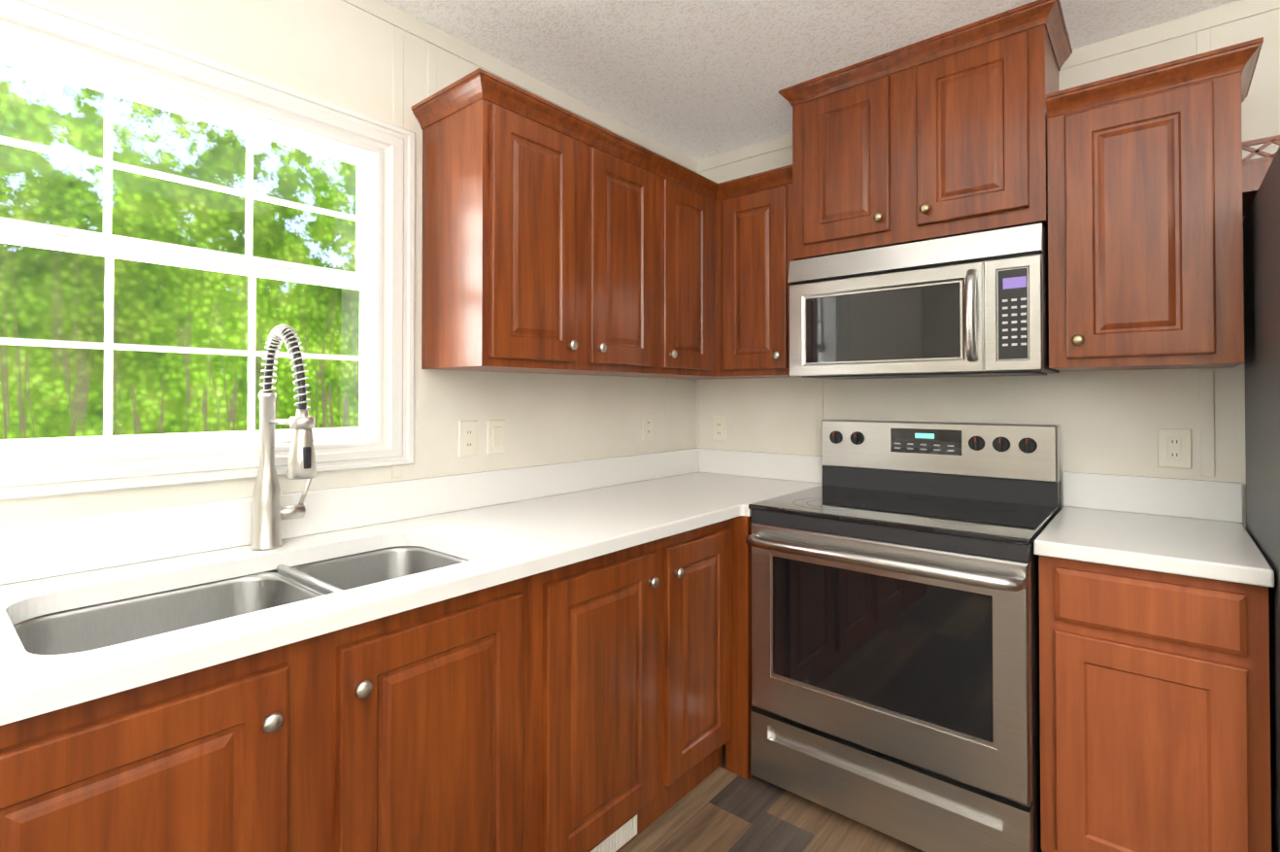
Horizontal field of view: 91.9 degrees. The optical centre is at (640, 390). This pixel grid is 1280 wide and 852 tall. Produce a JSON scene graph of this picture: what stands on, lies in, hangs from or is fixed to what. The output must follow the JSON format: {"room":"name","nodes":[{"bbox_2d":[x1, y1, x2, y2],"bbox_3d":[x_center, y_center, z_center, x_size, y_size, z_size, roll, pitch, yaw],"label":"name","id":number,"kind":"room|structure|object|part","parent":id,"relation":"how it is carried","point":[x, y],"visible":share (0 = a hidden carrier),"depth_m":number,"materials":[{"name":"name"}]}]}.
{"room":"kitchen","nodes":[
{"label":"kitchen","id":0,"kind":"room"},
{"bbox_2d":[0,0,697,572],"bbox_3d":[-0.594,0.081,2.108,0.140,2.440,2.555,-1,-1,40],"label":"wall","id":1,"kind":"structure","parent":0,"point":[551,419],"depth_m":1.84,"materials":[{"name":"paint"}]},
{"bbox_2d":[0,0,415,500],"bbox_3d":[-1.089,-0.285,1.500,0.156,1.003,1.099,-1,-1,40],"label":"window","id":2,"kind":"structure","parent":1,"relation":"in","point":[44,33],"depth_m":1.52,"materials":[{"name":"white wood"}]},
{"bbox_2d":[52,230,84,238],"bbox_3d":[-1.253,-0.340,1.358,0.022,0.008,0.050,-1,-1,40],"label":"lock","id":3,"kind":"object","parent":2,"relation":"attached to","point":[55,232],"depth_m":1.35,"materials":[{"name":"white plastic"}]},
{"bbox_3d":[-1.141,-0.522,1.546,0.003,0.329,0.870,-1,-1,40],"label":"sash glass","id":4,"kind":"part","parent":2,"relation":"part of","materials":[{"name":"clear glass"}]},
{"bbox_3d":[-1.121,-0.099,1.525,0.003,0.408,0.870,-1,-1,40],"label":"sash glass","id":5,"kind":"part","parent":2,"relation":"part of","materials":[{"name":"clear glass"}]},
{"bbox_3d":[-1.115,-0.093,1.519,0.024,0.480,0.924,-1,-1,40],"label":"window sash","id":6,"kind":"part","parent":2,"relation":"part of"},
{"bbox_3d":[-1.134,-0.518,1.540,0.024,0.381,0.924,-1,-1,40],"label":"window sash","id":7,"kind":"part","parent":2,"relation":"part of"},
{"bbox_2d":[269,263,292,269],"bbox_3d":[-0.977,-0.336,1.687,0.022,0.008,0.050,-1,-1,40],"label":"lock","id":8,"kind":"object","parent":2,"relation":"attached to","point":[274,265],"depth_m":1.68,"materials":[{"name":"white plastic"}]},
{"bbox_2d":[458,420,477,456],"bbox_3d":[-0.561,0.158,2.029,0.009,0.116,0.072,-1,-1,40],"label":"electrical outlet","id":9,"kind":"object","parent":1,"relation":"attached to","point":[467,438],"visible":1,"depth_m":2.02,"materials":[{"name":"white plastic"}]},
{"bbox_2d":[486,419,505,454],"bbox_3d":[-0.490,0.158,2.113,0.010,0.116,0.072,-1,-1,40],"label":"light switch","id":10,"kind":"object","parent":1,"relation":"attached to","point":[495,436],"visible":1,"depth_m":2.11,"materials":[{"name":"white plastic"}]},
{"bbox_2d":[415,79,590,374],"bbox_3d":[-0.424,-0.447,1.948,0.328,0.765,0.378,-1,-1,40],"label":"upper cabinet","id":11,"kind":"object","parent":1,"relation":"attached to","point":[556,239],"depth_m":1.82,"materials":[{"name":"brown wood"}]},
{"bbox_2d":[341,0,699,172],"bbox_3d":[-1.194,-1.120,1.291,0.006,0.054,4.600,-1,-1,40],"label":"trim","id":12,"kind":"structure","parent":1,"relation":"attached to","point":[380,9],"depth_m":2.16,"materials":[{"name":"paint"}]},
{"bbox_2d":[590,130,664,377],"bbox_3d":[-0.178,-0.444,2.242,0.328,0.765,0.389,-1,-1,40],"label":"upper cabinet","id":13,"kind":"object","parent":1,"relation":"attached to","point":[627,185],"depth_m":2.15,"materials":[{"name":"brown wood"}]},
{"bbox_2d":[641,413,652,440],"bbox_3d":[0.036,0.163,2.742,0.009,0.116,0.072,-1,-1,40],"label":"electrical outlet","id":14,"kind":"object","parent":1,"relation":"attached to","point":[647,426],"visible":1,"depth_m":2.73,"materials":[{"name":"white plastic"}]},
{"bbox_2d":[664,165,714,378],"bbox_3d":[0.057,-0.441,2.522,0.328,0.765,0.343,-1,-1,40],"label":"upper cabinet","id":15,"kind":"object","parent":1,"relation":"attached to","point":[689,201],"depth_m":2.43,"materials":[{"name":"brown wood"}]},
{"bbox_3d":[-0.047,-0.832,2.131,0.677,0.057,1.212,-1,-1,40],"label":"crown","id":16,"kind":"part","parent":15,"relation":"part of","materials":[{"name":"brown wood"}]},
{"bbox_2d":[391,25,1214,477],"bbox_3d":[0.198,0.042,0.557,3.066,2.284,3.916,-1,-1,40],"label":"batten","id":17,"kind":"object","parent":1,"relation":"attached to","point":[1207,388],"visible":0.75,"depth_m":1.86,"materials":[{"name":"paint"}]},
{"bbox_2d":[618,743,924,851],"bbox_3d":[0.107,1.310,0.174,3.680,0.060,4.880,-1,-1,40],"label":"floor","id":18,"kind":"structure","parent":0,"point":[721,808],"depth_m":1.84,"materials":[{"name":"brown wood"}]},
{"bbox_2d":[0,515,754,851],"bbox_3d":[-0.699,0.855,1.334,0.676,0.876,2.535,-1,-1,40],"label":"base cabinet","id":19,"kind":"object","parent":18,"relation":"on","point":[589,704],"visible":1,"depth_m":1.18,"materials":[{"name":"brown wood"}]},
{"bbox_2d":[0,447,822,725],"bbox_3d":[-0.486,0.343,1.593,0.678,0.153,3.198,-1,-1,40],"label":"countertop","id":20,"kind":"structure","parent":19,"relation":"on","point":[494,527],"depth_m":1.44,"materials":[{"name":"white"}]},
{"bbox_2d":[13,545,468,654],"bbox_3d":[-0.731,0.513,1.273,0.455,0.230,0.835,-1,-1,40],"label":"sink","id":21,"kind":"object","parent":20,"relation":"in","point":[96,625],"visible":0.19,"depth_m":1.33,"materials":[{"name":"grey metal"}]},
{"bbox_2d":[250,324,316,550],"bbox_3d":[-0.830,0.111,1.493,0.199,0.538,0.146,-1,-1,40],"label":"faucet","id":22,"kind":"object","parent":20,"relation":"on","point":[270,513],"visible":1,"depth_m":1.48,"materials":[{"name":"silver metal"}]},
{"bbox_2d":[590,813,637,851],"bbox_3d":[-0.094,1.238,1.693,0.010,0.093,0.270,-1,-1,40],"label":"air vent register","id":23,"kind":"object","parent":19,"relation":"attached to","point":[621,836],"visible":0.48,"depth_m":1.73,"materials":[{"name":"white metal"}]},
{"bbox_2d":[745,419,1061,851],"bbox_3d":[0.863,0.708,2.039,0.800,1.186,0.755,-1,-1,40],"label":"range","id":24,"kind":"object","parent":18,"relation":"on","point":[895,690],"visible":0.98,"depth_m":1.81,"materials":[{"name":"grey metal"}]},
{"bbox_3d":[0.647,0.485,1.775,0.785,0.037,0.068,-1,-1,40],"label":"handle","id":25,"kind":"part","parent":24,"relation":"part of","materials":[{"name":"silver metal"}]},
{"bbox_3d":[0.685,0.415,1.822,0.788,0.042,0.034,-1,-1,40],"label":"vent trim","id":26,"kind":"part","parent":24,"relation":"part of","materials":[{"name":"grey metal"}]},
{"bbox_3d":[0.682,0.741,1.815,0.788,0.605,0.044,-1,-1,40],"label":"oven door","id":27,"kind":"part","parent":24,"relation":"part of","materials":[{"name":"silver metal"}]},
{"bbox_3d":[0.683,1.161,1.810,0.788,0.210,0.042,-1,-1,40],"label":"drawer","id":28,"kind":"part","parent":24,"relation":"part of","materials":[{"name":"silver metal"}]},
{"bbox_2d":[747,484,1057,545],"bbox_3d":[0.858,0.387,2.037,0.800,0.016,0.593,-1,-1,40],"label":"cooktop","id":29,"kind":"object","parent":24,"relation":"in","point":[983,520],"depth_m":1.94,"materials":[{"name":"black glass"}]},
{"bbox_3d":[1.041,0.186,2.262,0.243,0.090,0.001,-1,-1,40],"label":"display glass","id":30,"kind":"part","parent":24,"relation":"part of","materials":[{"name":"black glass"}]},
{"bbox_2d":[1039,555,1271,851],"bbox_3d":[1.386,0.859,1.694,0.421,0.876,0.628,-1,-1,40],"label":"base cabinet","id":31,"kind":"object","parent":18,"relation":"on","point":[1155,724],"visible":0.92,"depth_m":1.45,"materials":[{"name":"brown wood"}]},
{"bbox_2d":[1033,471,1274,587],"bbox_3d":[1.378,0.344,1.691,0.432,0.153,0.653,-1,-1,40],"label":"countertop","id":32,"kind":"structure","parent":31,"relation":"on","point":[1188,527],"depth_m":1.71,"materials":[{"name":"white"}]},
{"bbox_2d":[1243,145,1279,851],"bbox_3d":[1.792,0.396,1.162,0.872,1.790,0.855,-1,-1,40],"label":"fridge","id":33,"kind":"object","parent":18,"relation":"on","point":[1262,281],"visible":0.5,"depth_m":1.41,"materials":[{"name":"grey metal"}]},
{"bbox_2d":[382,0,1239,161],"bbox_3d":[0.107,-1.200,0.202,3.680,0.080,4.880,-1,-1,40],"label":"ceiling","id":34,"kind":"structure","parent":0,"point":[697,80],"depth_m":2.02,"materials":[{"name":"white paint"}]},
{"bbox_2d":[697,8,1279,528],"bbox_3d":[1.629,0.080,2.004,3.680,2.440,0.140,-1,-1,40],"label":"wall","id":35,"kind":"structure","parent":0,"point":[1109,421],"depth_m":2.06,"materials":[{"name":"paint"}]},
{"bbox_2d":[712,416,726,440],"bbox_3d":[0.379,0.183,2.953,0.072,0.116,0.009,-1,-1,40],"label":"electrical outlet","id":36,"kind":"object","parent":35,"relation":"attached to","point":[719,428],"visible":1,"depth_m":2.95,"materials":[{"name":"white plastic"}]},
{"bbox_2d":[718,168,801,378],"bbox_3d":[0.552,-0.440,2.603,0.369,0.765,0.328,-1,-1,40],"label":"upper cabinet","id":37,"kind":"object","parent":35,"relation":"attached to","point":[756,216],"depth_m":2.47,"materials":[{"name":"brown wood"}]},
{"bbox_2d":[778,0,1072,260],"bbox_3d":[0.983,-0.817,2.202,0.881,0.639,0.396,-1,-1,40],"label":"upper cabinet","id":38,"kind":"object","parent":35,"relation":"attached to","point":[942,135],"visible":0.98,"depth_m":2.02,"materials":[{"name":"brown wood"}]},
{"bbox_2d":[787,223,1059,379],"bbox_3d":[0.967,-0.264,2.172,0.792,0.432,0.453,-1,-1,40],"label":"over-the-range microwave","id":39,"kind":"object","parent":38,"relation":"attached to","point":[972,305],"visible":1,"depth_m":1.99,"materials":[{"name":"grey metal"}]},
{"bbox_3d":[0.802,-0.222,2.091,0.642,0.337,0.022,-1,-1,40],"label":"door","id":40,"kind":"part","parent":39,"relation":"part of","materials":[{"name":"silver metal"}]},
{"bbox_3d":[1.006,-0.229,1.883,0.031,0.282,0.062,-1,-1,40],"label":"handle","id":41,"kind":"part","parent":39,"relation":"part of","materials":[{"name":"silver metal"}]},
{"bbox_3d":[0.987,-1.108,2.209,0.881,0.057,0.384,-1,-1,40],"label":"crown","id":42,"kind":"part","parent":38,"relation":"part of","materials":[{"name":"brown wood"}]},
{"bbox_2d":[699,0,1279,171],"bbox_3d":[1.593,-1.113,1.952,3.370,0.054,0.006,-1,-1,40],"label":"trim","id":43,"kind":"structure","parent":35,"relation":"attached to","point":[1104,49],"depth_m":1.96,"materials":[{"name":"paint"}]},
{"bbox_2d":[1044,36,1263,370],"bbox_3d":[1.473,-0.466,1.798,0.451,0.797,0.380,-1,-1,40],"label":"upper cabinet","id":44,"kind":"object","parent":35,"relation":"attached to","point":[1145,247],"visible":0.98,"depth_m":1.67,"materials":[{"name":"brown wood"}]},
{"bbox_3d":[1.243,-0.143,1.757,0.031,0.030,0.028,-1,-1,40],"label":"knob","id":45,"kind":"part","parent":44,"relation":"part of","materials":[{"name":"gold metal"}]},
{"bbox_3d":[1.357,-0.446,1.696,0.318,0.705,0.020,-1,-1,40],"label":"door","id":46,"kind":"part","parent":44,"relation":"part of","materials":[{"name":"brown wood"}]},
{"bbox_3d":[1.476,-0.836,1.806,0.451,0.057,0.370,-1,-1,40],"label":"crown","id":47,"kind":"part","parent":44,"relation":"part of","materials":[{"name":"brown wood"}]},
{"bbox_2d":[1157,428,1192,468],"bbox_3d":[1.638,0.177,1.897,0.080,0.120,0.010,-1,-1,40],"label":"outlet","id":48,"kind":"object","parent":35,"relation":"attached to","point":[1174,447],"visible":1,"depth_m":1.90,"materials":[{"name":"white plastic"}]},
{"bbox_2d":[1242,134,1279,216],"bbox_3d":[1.988,-0.576,1.422,0.897,0.130,0.297,-1,-1,40],"label":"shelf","id":49,"kind":"object","parent":35,"relation":"attached to","point":[1254,171],"visible":0.58,"depth_m":1.58,"materials":[{"name":"brown wood"}]},
{"label":"outside","id":50,"kind":"structure","parent":0,"visible":0},
{"bbox_2d":[0,63,359,439],"bbox_3d":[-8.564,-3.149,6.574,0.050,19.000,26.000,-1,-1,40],"label":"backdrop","id":51,"kind":"structure","parent":50,"point":[204,289],"depth_m":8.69,"materials":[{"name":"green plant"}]}
]}

